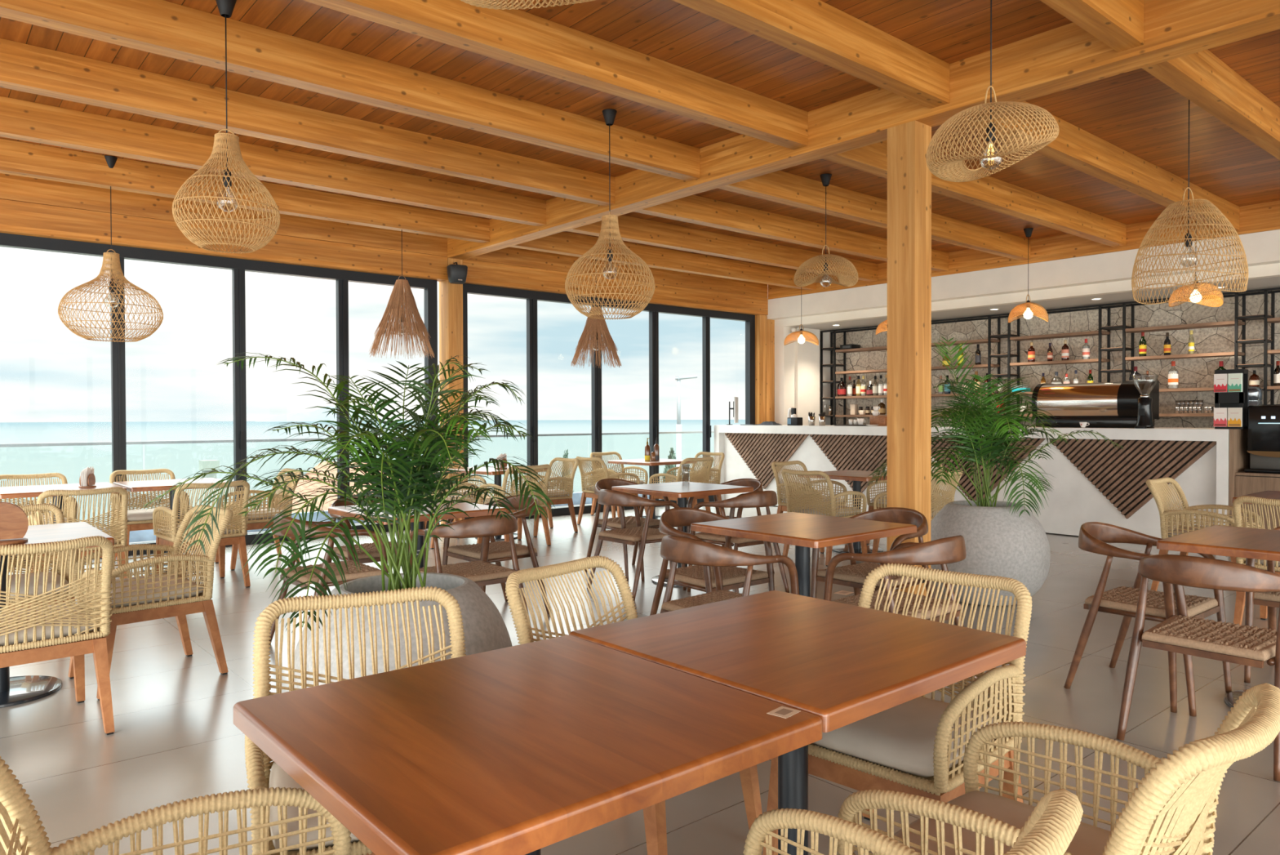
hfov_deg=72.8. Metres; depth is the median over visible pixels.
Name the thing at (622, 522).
wooden armchair
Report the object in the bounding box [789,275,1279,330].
ceiling
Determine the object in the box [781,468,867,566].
armchair
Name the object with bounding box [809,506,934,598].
wooden armchair
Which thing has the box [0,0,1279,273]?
ceiling
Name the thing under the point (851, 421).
coffee cup
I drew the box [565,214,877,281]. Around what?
beam
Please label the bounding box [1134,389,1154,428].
coffee grinder
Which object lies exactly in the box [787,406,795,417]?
desk lamp
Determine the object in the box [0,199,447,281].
beam
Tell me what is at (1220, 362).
liquor bottle
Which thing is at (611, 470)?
armchair
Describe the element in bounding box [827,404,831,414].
cocktail shaker
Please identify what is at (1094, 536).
wooden armchair
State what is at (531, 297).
window
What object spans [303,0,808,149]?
beam
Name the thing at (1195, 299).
rattan pendant lamp
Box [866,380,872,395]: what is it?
liquor bottle
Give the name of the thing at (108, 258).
rattan pendant lamp
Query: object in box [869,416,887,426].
wooden board
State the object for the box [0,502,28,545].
napkin holder
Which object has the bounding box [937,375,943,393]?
liquor bottle
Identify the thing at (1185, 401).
drinking glass
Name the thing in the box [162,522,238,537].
seat cushion
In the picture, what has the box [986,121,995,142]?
socket
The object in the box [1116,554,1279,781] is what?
wooden armchair
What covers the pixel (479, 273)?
beam
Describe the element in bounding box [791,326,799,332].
security camera
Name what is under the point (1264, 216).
beam
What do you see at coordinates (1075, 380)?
liquor bottle
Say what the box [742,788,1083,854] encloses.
armchair
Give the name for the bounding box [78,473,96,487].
napkin holder
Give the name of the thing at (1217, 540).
pedestal table
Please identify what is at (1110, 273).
wall
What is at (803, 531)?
pedestal table
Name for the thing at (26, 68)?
beam
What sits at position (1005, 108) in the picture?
rattan pendant lamp
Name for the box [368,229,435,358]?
pendant lamp
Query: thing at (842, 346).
amplifier
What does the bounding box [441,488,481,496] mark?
seat cushion
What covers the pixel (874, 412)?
coffee cup
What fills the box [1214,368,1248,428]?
stand
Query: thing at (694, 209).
beam
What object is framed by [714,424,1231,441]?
countertop
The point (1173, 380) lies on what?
liquor bottle
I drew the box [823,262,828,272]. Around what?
socket
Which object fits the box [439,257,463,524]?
column
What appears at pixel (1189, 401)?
drinking glass
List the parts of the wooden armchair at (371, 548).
leg, leg, rail, seat, seat frame, leg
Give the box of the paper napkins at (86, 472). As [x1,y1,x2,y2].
[80,466,93,486]
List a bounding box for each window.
[0,232,439,564]
[462,283,755,519]
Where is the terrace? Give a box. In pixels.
[128,503,590,542]
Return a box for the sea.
[0,419,745,526]
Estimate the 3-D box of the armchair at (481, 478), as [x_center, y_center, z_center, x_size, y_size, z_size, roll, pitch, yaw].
[-2.104,0.769,9.738,0.559,0.827,0.660,-1,1,-40]
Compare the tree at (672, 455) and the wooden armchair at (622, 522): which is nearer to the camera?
the wooden armchair at (622, 522)
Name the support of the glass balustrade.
on the terrace
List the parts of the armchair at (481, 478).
backrest, armrest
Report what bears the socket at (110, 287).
attached to the rattan pendant lamp at (108, 258)
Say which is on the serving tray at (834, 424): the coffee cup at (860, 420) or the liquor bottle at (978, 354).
the coffee cup at (860, 420)
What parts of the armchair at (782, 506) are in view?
leg, seat frame, backrest, armrest, seat rail, armrest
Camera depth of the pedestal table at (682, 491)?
6.72 m
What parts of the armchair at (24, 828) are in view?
backrest, armrest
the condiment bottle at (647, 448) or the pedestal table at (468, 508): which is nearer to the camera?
the pedestal table at (468, 508)
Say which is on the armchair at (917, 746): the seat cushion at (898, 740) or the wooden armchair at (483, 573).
the seat cushion at (898, 740)
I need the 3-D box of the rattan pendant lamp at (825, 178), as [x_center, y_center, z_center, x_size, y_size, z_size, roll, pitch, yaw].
[1.666,-1.761,7.782,0.567,1.000,0.567,-1,1,-31]
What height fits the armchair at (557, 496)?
0.827 m
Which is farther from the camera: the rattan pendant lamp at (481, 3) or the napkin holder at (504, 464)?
the napkin holder at (504, 464)
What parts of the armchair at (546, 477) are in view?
leg, armrest, leg, leg, seat frame, backrest, leg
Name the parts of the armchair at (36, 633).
seat frame, seat rail, backrest, leg, armrest, leg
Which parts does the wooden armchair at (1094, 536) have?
leg, rail, leg, seat, seat frame, leg, leg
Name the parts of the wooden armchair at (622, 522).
leg, rail, leg, seat frame, seat, leg, leg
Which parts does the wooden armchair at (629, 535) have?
leg, seat frame, rail, seat, leg, leg, leg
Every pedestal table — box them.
[0,481,126,567]
[0,521,114,707]
[112,477,235,572]
[233,635,822,854]
[328,498,506,568]
[446,465,546,540]
[568,590,1026,854]
[608,458,696,519]
[611,481,753,586]
[690,511,916,596]
[798,469,887,553]
[1156,524,1279,707]
[1231,490,1279,504]
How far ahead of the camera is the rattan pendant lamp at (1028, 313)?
9.99 m
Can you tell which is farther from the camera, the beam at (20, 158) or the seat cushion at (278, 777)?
the beam at (20, 158)
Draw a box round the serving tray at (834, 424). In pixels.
[834,424,868,426]
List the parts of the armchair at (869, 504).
leg, armrest, seat rail, backrest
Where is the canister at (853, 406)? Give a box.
[849,404,857,414]
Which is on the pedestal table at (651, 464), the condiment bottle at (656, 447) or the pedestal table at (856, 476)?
the condiment bottle at (656, 447)
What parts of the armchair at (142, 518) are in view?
armrest, leg, backrest, seat frame, seat rail, armrest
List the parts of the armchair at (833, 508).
leg, armrest, backrest, leg, leg, armrest, leg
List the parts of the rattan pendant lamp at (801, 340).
light bulb, lamp shade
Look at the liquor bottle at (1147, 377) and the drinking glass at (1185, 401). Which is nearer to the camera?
the drinking glass at (1185, 401)
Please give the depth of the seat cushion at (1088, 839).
1.73 m
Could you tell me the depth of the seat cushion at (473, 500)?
8.85 m
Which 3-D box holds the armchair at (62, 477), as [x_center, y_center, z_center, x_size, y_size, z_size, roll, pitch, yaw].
[-5.038,0.809,7.215,0.559,0.827,0.660,-1,1,-40]
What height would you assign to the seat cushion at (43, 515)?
0.084 m
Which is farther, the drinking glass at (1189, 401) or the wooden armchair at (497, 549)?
the drinking glass at (1189, 401)
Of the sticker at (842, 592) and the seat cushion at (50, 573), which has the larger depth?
the seat cushion at (50, 573)
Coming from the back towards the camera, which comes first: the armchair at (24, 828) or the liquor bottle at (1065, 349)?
the liquor bottle at (1065, 349)
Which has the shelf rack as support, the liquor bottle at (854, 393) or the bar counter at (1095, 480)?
the liquor bottle at (854, 393)
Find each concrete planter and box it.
[293,572,511,688]
[930,500,1050,605]
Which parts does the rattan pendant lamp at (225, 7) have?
lamp shade, handle, light bulb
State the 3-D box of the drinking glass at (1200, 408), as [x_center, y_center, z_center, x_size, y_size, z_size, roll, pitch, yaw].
[6.665,-0.209,10.342,0.060,0.075,0.060,-1,1,-40]
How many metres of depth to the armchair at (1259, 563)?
5.12 m
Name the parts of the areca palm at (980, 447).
frond stem, frond stem, frond stem, frond stem, frond stem, frond stem, frond stem, frond stem, frond stem, frond stem, frond stem, frond stem, frond stem, frond stem, frond stem, frond stem, frond stem, frond stem, frond stem, frond stem, frond stem, frond stem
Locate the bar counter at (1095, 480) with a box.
[714,424,1231,537]
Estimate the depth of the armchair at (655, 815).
2.70 m
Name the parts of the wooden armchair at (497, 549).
leg, leg, seat frame, seat, leg, rail, leg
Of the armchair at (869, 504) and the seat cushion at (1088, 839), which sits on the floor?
the armchair at (869, 504)
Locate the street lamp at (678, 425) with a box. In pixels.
[675,374,697,475]
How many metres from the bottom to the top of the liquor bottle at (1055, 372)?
0.264 m
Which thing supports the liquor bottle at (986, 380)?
on the shelf rack
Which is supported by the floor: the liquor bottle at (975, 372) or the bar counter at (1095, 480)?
the bar counter at (1095, 480)
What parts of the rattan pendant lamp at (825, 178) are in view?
light bulb, lamp shade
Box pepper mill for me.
[650,451,655,460]
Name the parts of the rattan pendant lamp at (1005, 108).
light bulb, handle, lamp shade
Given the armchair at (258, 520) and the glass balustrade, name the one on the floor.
the armchair at (258, 520)
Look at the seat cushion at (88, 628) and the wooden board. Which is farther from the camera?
the wooden board
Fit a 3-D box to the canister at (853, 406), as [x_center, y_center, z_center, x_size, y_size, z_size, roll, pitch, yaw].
[3.479,-0.292,14.116,0.082,0.170,0.092,-1,1,-40]
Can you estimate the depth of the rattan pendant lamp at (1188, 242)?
5.56 m
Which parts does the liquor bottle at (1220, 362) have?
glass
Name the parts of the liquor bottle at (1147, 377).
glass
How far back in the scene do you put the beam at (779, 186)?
8.36 m
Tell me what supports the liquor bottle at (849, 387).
on the shelf rack
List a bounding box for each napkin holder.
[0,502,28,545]
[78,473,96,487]
[496,457,507,468]
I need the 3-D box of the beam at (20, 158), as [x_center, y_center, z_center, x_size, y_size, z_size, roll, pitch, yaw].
[-4.852,-2.110,6.841,8.319,0.239,0.125,-1,1,-40]
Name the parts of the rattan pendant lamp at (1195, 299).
light bulb, lamp shade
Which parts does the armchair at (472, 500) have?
leg, armrest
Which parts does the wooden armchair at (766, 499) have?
leg, seat, leg, seat frame, leg, rail, leg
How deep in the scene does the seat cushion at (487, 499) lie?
8.73 m
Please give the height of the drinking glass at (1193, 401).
0.075 m
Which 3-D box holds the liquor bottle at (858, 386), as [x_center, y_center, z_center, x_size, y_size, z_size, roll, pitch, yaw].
[3.534,-0.673,14.030,0.086,0.327,0.086,-1,1,-40]
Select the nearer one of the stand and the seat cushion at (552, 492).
the stand
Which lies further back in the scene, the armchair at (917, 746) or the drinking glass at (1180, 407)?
the drinking glass at (1180, 407)
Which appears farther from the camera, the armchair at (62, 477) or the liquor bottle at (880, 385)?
the liquor bottle at (880, 385)
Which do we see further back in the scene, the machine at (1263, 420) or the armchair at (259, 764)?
the machine at (1263, 420)
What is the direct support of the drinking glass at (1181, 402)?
on the drinking glass at (1180, 407)
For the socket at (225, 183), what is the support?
attached to the rattan pendant lamp at (225, 7)
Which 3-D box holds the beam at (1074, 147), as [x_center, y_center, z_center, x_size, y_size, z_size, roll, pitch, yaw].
[4.093,-2.141,7.273,5.463,0.239,0.125,-1,1,-40]
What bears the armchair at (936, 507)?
on the floor
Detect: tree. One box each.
[561,448,573,492]
[662,447,675,482]
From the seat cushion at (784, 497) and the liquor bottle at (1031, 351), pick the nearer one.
the seat cushion at (784, 497)
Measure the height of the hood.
0.400 m
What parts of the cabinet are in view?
panel, door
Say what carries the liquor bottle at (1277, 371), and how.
on the shelf rack
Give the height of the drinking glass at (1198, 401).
0.075 m
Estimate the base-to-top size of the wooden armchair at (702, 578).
0.773 m
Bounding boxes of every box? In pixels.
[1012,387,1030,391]
[1213,373,1227,392]
[1213,407,1227,426]
[1227,373,1242,391]
[1227,407,1242,426]
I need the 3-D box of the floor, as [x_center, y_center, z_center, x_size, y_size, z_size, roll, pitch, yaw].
[2.331,1.334,4.689,16.400,0.200,14.900,-1,1,-40]
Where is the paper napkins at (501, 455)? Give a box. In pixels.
[496,453,506,467]
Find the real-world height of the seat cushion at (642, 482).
0.084 m
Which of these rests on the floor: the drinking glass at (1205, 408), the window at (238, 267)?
the window at (238, 267)
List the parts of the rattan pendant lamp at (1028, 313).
lamp shade, light bulb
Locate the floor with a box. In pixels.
[0,501,1279,854]
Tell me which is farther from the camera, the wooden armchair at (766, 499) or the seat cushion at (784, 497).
the seat cushion at (784, 497)
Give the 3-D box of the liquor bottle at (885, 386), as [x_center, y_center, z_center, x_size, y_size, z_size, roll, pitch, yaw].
[3.871,-0.669,13.634,0.087,0.326,0.087,-1,1,-40]
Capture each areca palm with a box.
[142,351,555,632]
[865,336,1123,516]
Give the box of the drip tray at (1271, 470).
[1244,467,1279,473]
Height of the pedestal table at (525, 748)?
0.744 m
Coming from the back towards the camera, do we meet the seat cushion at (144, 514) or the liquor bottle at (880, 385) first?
the liquor bottle at (880, 385)
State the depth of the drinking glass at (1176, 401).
10.50 m
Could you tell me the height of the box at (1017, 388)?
0.100 m
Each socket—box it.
[108,281,115,292]
[222,168,231,187]
[607,248,613,261]
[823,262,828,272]
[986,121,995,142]
[1184,232,1191,247]
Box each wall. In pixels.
[767,229,1279,425]
[832,289,1279,427]
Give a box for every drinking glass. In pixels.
[1174,406,1179,413]
[1175,400,1180,406]
[1179,400,1184,406]
[1179,406,1183,413]
[1183,406,1188,413]
[1184,400,1188,406]
[1187,406,1192,413]
[1188,400,1193,406]
[1192,400,1197,406]
[1192,406,1196,413]
[1196,406,1202,413]
[1197,400,1203,406]
[1203,406,1208,413]
[1208,406,1213,413]
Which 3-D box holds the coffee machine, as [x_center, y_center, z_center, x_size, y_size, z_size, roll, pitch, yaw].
[4.979,-0.252,9.530,0.473,0.496,1.145,-1,1,-40]
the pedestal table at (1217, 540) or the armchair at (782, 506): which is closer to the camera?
the pedestal table at (1217, 540)
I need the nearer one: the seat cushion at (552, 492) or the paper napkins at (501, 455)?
the paper napkins at (501, 455)
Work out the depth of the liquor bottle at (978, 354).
12.46 m
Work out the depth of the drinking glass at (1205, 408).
10.27 m
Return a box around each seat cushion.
[0,604,97,646]
[8,571,68,599]
[43,515,70,524]
[111,573,204,608]
[127,507,183,521]
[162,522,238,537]
[240,506,286,519]
[269,761,359,851]
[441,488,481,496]
[445,495,475,502]
[484,497,541,504]
[518,488,568,497]
[585,484,594,490]
[624,478,644,484]
[670,478,716,484]
[782,495,842,505]
[793,504,861,516]
[811,696,1002,777]
[868,790,1111,854]
[871,496,886,503]
[930,506,939,516]
[1167,525,1207,537]
[1254,559,1279,566]
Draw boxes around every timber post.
[755,314,774,424]
[886,120,931,595]
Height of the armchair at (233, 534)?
0.827 m
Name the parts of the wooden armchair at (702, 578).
leg, rail, leg, seat, seat frame, leg, leg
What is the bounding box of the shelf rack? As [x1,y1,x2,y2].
[820,287,1279,425]
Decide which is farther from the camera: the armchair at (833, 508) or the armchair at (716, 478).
the armchair at (716, 478)
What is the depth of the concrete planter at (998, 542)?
5.78 m
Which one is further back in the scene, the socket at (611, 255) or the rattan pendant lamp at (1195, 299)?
the rattan pendant lamp at (1195, 299)
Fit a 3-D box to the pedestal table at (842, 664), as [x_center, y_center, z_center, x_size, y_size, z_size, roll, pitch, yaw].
[0.389,0.898,2.208,0.820,0.744,0.820,-1,1,-41]
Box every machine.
[1031,380,1159,427]
[1244,404,1279,473]
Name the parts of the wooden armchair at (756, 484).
leg, leg, leg, rail, leg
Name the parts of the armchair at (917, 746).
leg, leg, seat panel, seat frame, seat rail, leg, backrest, armrest, leg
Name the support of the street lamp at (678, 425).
on the ground
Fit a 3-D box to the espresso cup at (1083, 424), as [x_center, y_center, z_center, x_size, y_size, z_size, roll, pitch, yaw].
[4.694,-0.028,9.183,0.076,0.059,0.091,0,1,-6]
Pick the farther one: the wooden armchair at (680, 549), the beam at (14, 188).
the beam at (14, 188)
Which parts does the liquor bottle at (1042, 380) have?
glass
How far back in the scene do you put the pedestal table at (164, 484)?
7.38 m
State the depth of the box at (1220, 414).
8.26 m
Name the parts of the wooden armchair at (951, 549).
leg, leg, seat, leg, rail, seat frame, leg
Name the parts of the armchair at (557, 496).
armrest, leg, seat rail, leg, armrest, seat frame, backrest, leg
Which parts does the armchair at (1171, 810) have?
armrest, armrest, backrest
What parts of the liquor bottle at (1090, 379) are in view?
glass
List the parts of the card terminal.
blue panel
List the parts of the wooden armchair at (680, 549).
seat frame, leg, seat, leg, rail, leg, leg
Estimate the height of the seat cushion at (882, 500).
0.084 m
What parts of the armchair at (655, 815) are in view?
backrest, leg, leg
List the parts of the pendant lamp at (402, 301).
lamp shade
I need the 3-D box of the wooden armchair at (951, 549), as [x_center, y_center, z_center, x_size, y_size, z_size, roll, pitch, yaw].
[1.207,0.863,4.027,0.550,0.773,0.573,-1,1,-40]
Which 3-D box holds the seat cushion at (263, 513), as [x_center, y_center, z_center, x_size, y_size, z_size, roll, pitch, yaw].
[-3.444,0.774,7.740,0.450,0.084,0.464,-1,1,-40]
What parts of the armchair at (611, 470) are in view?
leg, armrest, backrest, leg, armrest, leg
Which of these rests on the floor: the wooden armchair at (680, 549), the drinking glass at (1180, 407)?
the wooden armchair at (680, 549)
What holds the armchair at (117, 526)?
on the floor
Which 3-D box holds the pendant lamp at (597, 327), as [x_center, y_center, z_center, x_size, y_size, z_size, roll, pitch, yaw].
[-0.530,-1.508,10.503,0.615,1.562,0.602,0,1,0]
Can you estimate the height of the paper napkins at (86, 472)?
0.153 m
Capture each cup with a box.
[808,412,815,425]
[818,412,825,425]
[848,419,853,424]
[857,417,865,424]
[871,410,879,415]
[872,406,879,410]
[1079,422,1088,427]
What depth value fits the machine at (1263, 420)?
8.05 m
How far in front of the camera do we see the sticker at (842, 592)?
2.72 m
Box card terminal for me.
[786,413,802,425]
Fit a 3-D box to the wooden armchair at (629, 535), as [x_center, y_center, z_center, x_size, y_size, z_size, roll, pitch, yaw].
[-0.030,0.835,6.496,0.573,0.773,0.550,-1,1,-40]
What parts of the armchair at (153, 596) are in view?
leg, leg, armrest, seat rail, seat frame, armrest, leg, backrest, leg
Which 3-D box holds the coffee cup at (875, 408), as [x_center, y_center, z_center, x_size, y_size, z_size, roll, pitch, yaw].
[3.170,-0.253,11.631,0.091,0.058,0.079,0,1,12]
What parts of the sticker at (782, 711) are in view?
printed frame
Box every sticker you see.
[766,706,800,718]
[834,590,853,595]
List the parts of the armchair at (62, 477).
armrest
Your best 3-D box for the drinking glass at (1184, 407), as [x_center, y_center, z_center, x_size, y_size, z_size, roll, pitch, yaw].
[6.575,-0.210,10.448,0.060,0.075,0.060,-1,1,-40]
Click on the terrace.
(585, 504)
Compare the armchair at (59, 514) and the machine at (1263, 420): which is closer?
the armchair at (59, 514)
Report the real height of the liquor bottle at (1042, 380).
0.252 m
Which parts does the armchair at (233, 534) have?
leg, armrest, seat frame, seat rail, backrest, leg, armrest, leg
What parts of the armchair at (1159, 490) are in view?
leg, backrest, leg, armrest, armrest, leg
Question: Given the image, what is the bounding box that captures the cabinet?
[1228,404,1279,529]
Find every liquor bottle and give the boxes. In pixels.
[837,377,846,395]
[847,376,852,395]
[852,379,856,395]
[855,375,861,395]
[860,375,866,395]
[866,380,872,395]
[872,375,877,395]
[878,374,883,395]
[878,399,885,414]
[883,374,887,395]
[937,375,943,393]
[942,351,950,366]
[944,375,950,393]
[957,343,963,365]
[972,371,980,391]
[975,343,981,364]
[983,373,987,391]
[997,376,1002,392]
[1027,342,1035,361]
[1040,373,1045,383]
[1047,342,1053,360]
[1051,371,1061,383]
[1061,339,1069,359]
[1063,373,1070,383]
[1073,369,1078,382]
[1082,338,1089,359]
[1087,369,1093,382]
[1128,366,1142,380]
[1138,332,1146,356]
[1145,370,1150,380]
[1164,332,1170,355]
[1168,360,1178,388]
[1188,329,1194,354]
[1216,360,1226,369]
[1248,369,1259,386]
[1273,360,1279,386]
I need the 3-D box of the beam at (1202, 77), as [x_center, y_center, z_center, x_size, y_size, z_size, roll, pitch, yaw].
[4.802,-2.132,6.441,5.463,0.239,0.125,-1,1,-40]
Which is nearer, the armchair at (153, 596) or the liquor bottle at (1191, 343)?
the armchair at (153, 596)
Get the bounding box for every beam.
[0,0,699,181]
[0,38,614,206]
[0,95,546,226]
[0,138,489,243]
[0,173,447,256]
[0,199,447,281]
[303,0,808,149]
[447,0,1279,259]
[462,258,768,315]
[466,246,768,297]
[510,231,816,290]
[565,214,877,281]
[634,195,948,271]
[672,0,949,108]
[717,170,1030,260]
[768,200,1279,299]
[822,139,1126,247]
[963,101,1239,231]
[1040,0,1143,52]
[1142,49,1279,159]
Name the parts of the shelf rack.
upright frame, upright frame, rail, upright frame, upright frame, ladder shelf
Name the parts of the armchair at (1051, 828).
armrest, backrest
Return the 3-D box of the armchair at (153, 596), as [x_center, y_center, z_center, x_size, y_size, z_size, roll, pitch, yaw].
[-2.449,0.838,4.399,0.559,0.827,0.660,1,1,44]
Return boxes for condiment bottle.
[644,437,650,460]
[653,436,659,460]
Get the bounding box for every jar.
[859,409,865,414]
[865,406,870,414]
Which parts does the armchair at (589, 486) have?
leg, backrest, armrest, leg, seat rail, seat frame, leg, armrest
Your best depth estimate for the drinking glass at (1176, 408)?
10.50 m
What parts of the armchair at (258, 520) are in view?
leg, leg, armrest, seat rail, seat frame, armrest, leg, backrest, leg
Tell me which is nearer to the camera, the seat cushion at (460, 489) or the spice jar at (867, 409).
the seat cushion at (460, 489)
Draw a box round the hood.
[1035,382,1122,417]
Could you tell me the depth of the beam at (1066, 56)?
5.29 m
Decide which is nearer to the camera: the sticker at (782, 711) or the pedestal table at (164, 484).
the sticker at (782, 711)
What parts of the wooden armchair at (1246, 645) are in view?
leg, leg, seat frame, rail, seat, leg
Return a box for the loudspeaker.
[446,262,467,284]
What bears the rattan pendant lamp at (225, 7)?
hanging from the ceiling at (1135, 112)
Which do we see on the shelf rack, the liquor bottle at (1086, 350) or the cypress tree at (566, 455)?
the liquor bottle at (1086, 350)
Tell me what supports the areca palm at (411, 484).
on the concrete planter at (485, 629)
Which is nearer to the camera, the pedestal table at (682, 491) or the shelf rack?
the pedestal table at (682, 491)
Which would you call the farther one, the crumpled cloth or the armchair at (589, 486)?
the crumpled cloth
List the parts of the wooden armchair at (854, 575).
leg, leg, seat, seat frame, rail, leg, leg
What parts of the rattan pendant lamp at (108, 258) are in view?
lamp shade, light bulb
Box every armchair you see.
[0,472,77,524]
[0,535,115,734]
[0,755,351,854]
[8,502,79,609]
[27,486,128,578]
[68,504,233,700]
[109,468,190,562]
[152,480,250,587]
[214,467,303,569]
[244,586,466,854]
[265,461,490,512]
[268,513,388,644]
[321,494,426,596]
[408,514,528,614]
[409,466,482,548]
[424,457,486,528]
[442,493,551,613]
[476,463,551,545]
[505,555,762,854]
[511,457,578,537]
[575,456,639,524]
[584,478,671,580]
[586,488,686,599]
[590,451,648,517]
[648,456,713,518]
[649,506,774,615]
[660,535,799,613]
[666,451,724,515]
[687,478,774,573]
[687,490,789,593]
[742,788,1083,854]
[762,563,1031,854]
[771,460,847,513]
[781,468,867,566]
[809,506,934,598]
[823,534,978,695]
[836,682,1279,854]
[866,462,942,544]
[871,469,963,552]
[1063,521,1231,715]
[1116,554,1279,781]
[1145,476,1262,593]
[1232,495,1279,625]
[1244,526,1279,682]
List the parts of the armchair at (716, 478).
armrest, leg, armrest, backrest, leg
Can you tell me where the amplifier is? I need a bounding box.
[840,343,860,349]
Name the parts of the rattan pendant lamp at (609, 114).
light bulb, lamp shade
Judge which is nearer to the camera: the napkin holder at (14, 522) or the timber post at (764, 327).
the napkin holder at (14, 522)
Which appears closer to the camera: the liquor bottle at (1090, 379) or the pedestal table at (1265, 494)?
the pedestal table at (1265, 494)
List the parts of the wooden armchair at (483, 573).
leg, leg, seat, rail, leg, seat frame, leg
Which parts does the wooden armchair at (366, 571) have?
leg, rail, seat frame, leg, seat, leg, leg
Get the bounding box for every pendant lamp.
[57,155,163,342]
[172,0,279,253]
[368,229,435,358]
[460,0,595,9]
[564,108,654,319]
[570,302,622,368]
[783,273,818,345]
[793,173,858,286]
[875,320,887,334]
[925,0,1059,182]
[1008,227,1048,322]
[1131,99,1248,304]
[1168,219,1223,306]
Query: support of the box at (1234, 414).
attached to the stand
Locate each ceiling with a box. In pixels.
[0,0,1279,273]
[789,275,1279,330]
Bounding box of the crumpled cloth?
[757,421,782,425]
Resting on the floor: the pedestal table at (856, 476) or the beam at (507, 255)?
the pedestal table at (856, 476)
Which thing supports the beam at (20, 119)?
attached to the ceiling at (1135, 112)
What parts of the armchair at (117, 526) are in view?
armrest, seat frame, seat rail, backrest, armrest, leg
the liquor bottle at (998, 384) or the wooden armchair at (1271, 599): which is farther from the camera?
the liquor bottle at (998, 384)
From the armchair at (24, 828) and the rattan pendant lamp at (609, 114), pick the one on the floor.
the armchair at (24, 828)
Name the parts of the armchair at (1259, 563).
leg, armrest, backrest, seat rail, leg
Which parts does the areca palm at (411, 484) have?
frond stem, frond stem, frond stem, frond stem, frond stem, frond stem, frond stem, frond stem, frond stem, frond stem, frond stem, frond stem, frond stem, frond stem, frond stem, frond stem, frond stem, frond stem, frond stem, frond stem, frond stem, frond stem, frond stem, frond stem, frond stem, frond stem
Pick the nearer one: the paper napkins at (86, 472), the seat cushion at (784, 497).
the paper napkins at (86, 472)
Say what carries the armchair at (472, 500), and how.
on the floor
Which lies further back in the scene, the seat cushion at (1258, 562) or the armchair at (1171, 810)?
the seat cushion at (1258, 562)
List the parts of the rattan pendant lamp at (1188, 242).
light bulb, handle, lamp shade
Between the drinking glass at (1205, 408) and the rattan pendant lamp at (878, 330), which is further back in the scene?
the rattan pendant lamp at (878, 330)
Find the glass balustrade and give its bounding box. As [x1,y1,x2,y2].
[0,431,714,542]
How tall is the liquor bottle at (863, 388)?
0.325 m
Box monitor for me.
[728,396,737,424]
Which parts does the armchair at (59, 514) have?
seat frame, backrest, seat rail, armrest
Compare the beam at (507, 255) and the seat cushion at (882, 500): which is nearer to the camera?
the seat cushion at (882, 500)
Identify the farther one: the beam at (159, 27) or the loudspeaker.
the loudspeaker
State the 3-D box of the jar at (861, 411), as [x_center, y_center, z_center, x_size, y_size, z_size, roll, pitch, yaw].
[3.563,-0.240,13.910,0.060,0.070,0.080,-1,1,-40]
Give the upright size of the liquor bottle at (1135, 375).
0.288 m
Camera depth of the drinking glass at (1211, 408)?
10.24 m
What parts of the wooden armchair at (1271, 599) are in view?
leg, seat, seat frame, leg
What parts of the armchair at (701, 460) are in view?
leg, armrest, seat frame, armrest, backrest, leg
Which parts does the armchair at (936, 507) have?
leg, armrest, armrest, backrest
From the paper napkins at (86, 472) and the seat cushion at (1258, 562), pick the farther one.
the paper napkins at (86, 472)
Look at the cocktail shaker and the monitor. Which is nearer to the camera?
the monitor
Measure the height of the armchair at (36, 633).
0.827 m
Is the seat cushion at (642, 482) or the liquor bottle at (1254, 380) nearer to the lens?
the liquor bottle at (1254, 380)
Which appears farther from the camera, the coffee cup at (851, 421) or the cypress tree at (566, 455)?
the cypress tree at (566, 455)
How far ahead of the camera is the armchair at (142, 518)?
7.86 m
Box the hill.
[257,405,386,421]
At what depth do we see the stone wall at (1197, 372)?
11.40 m

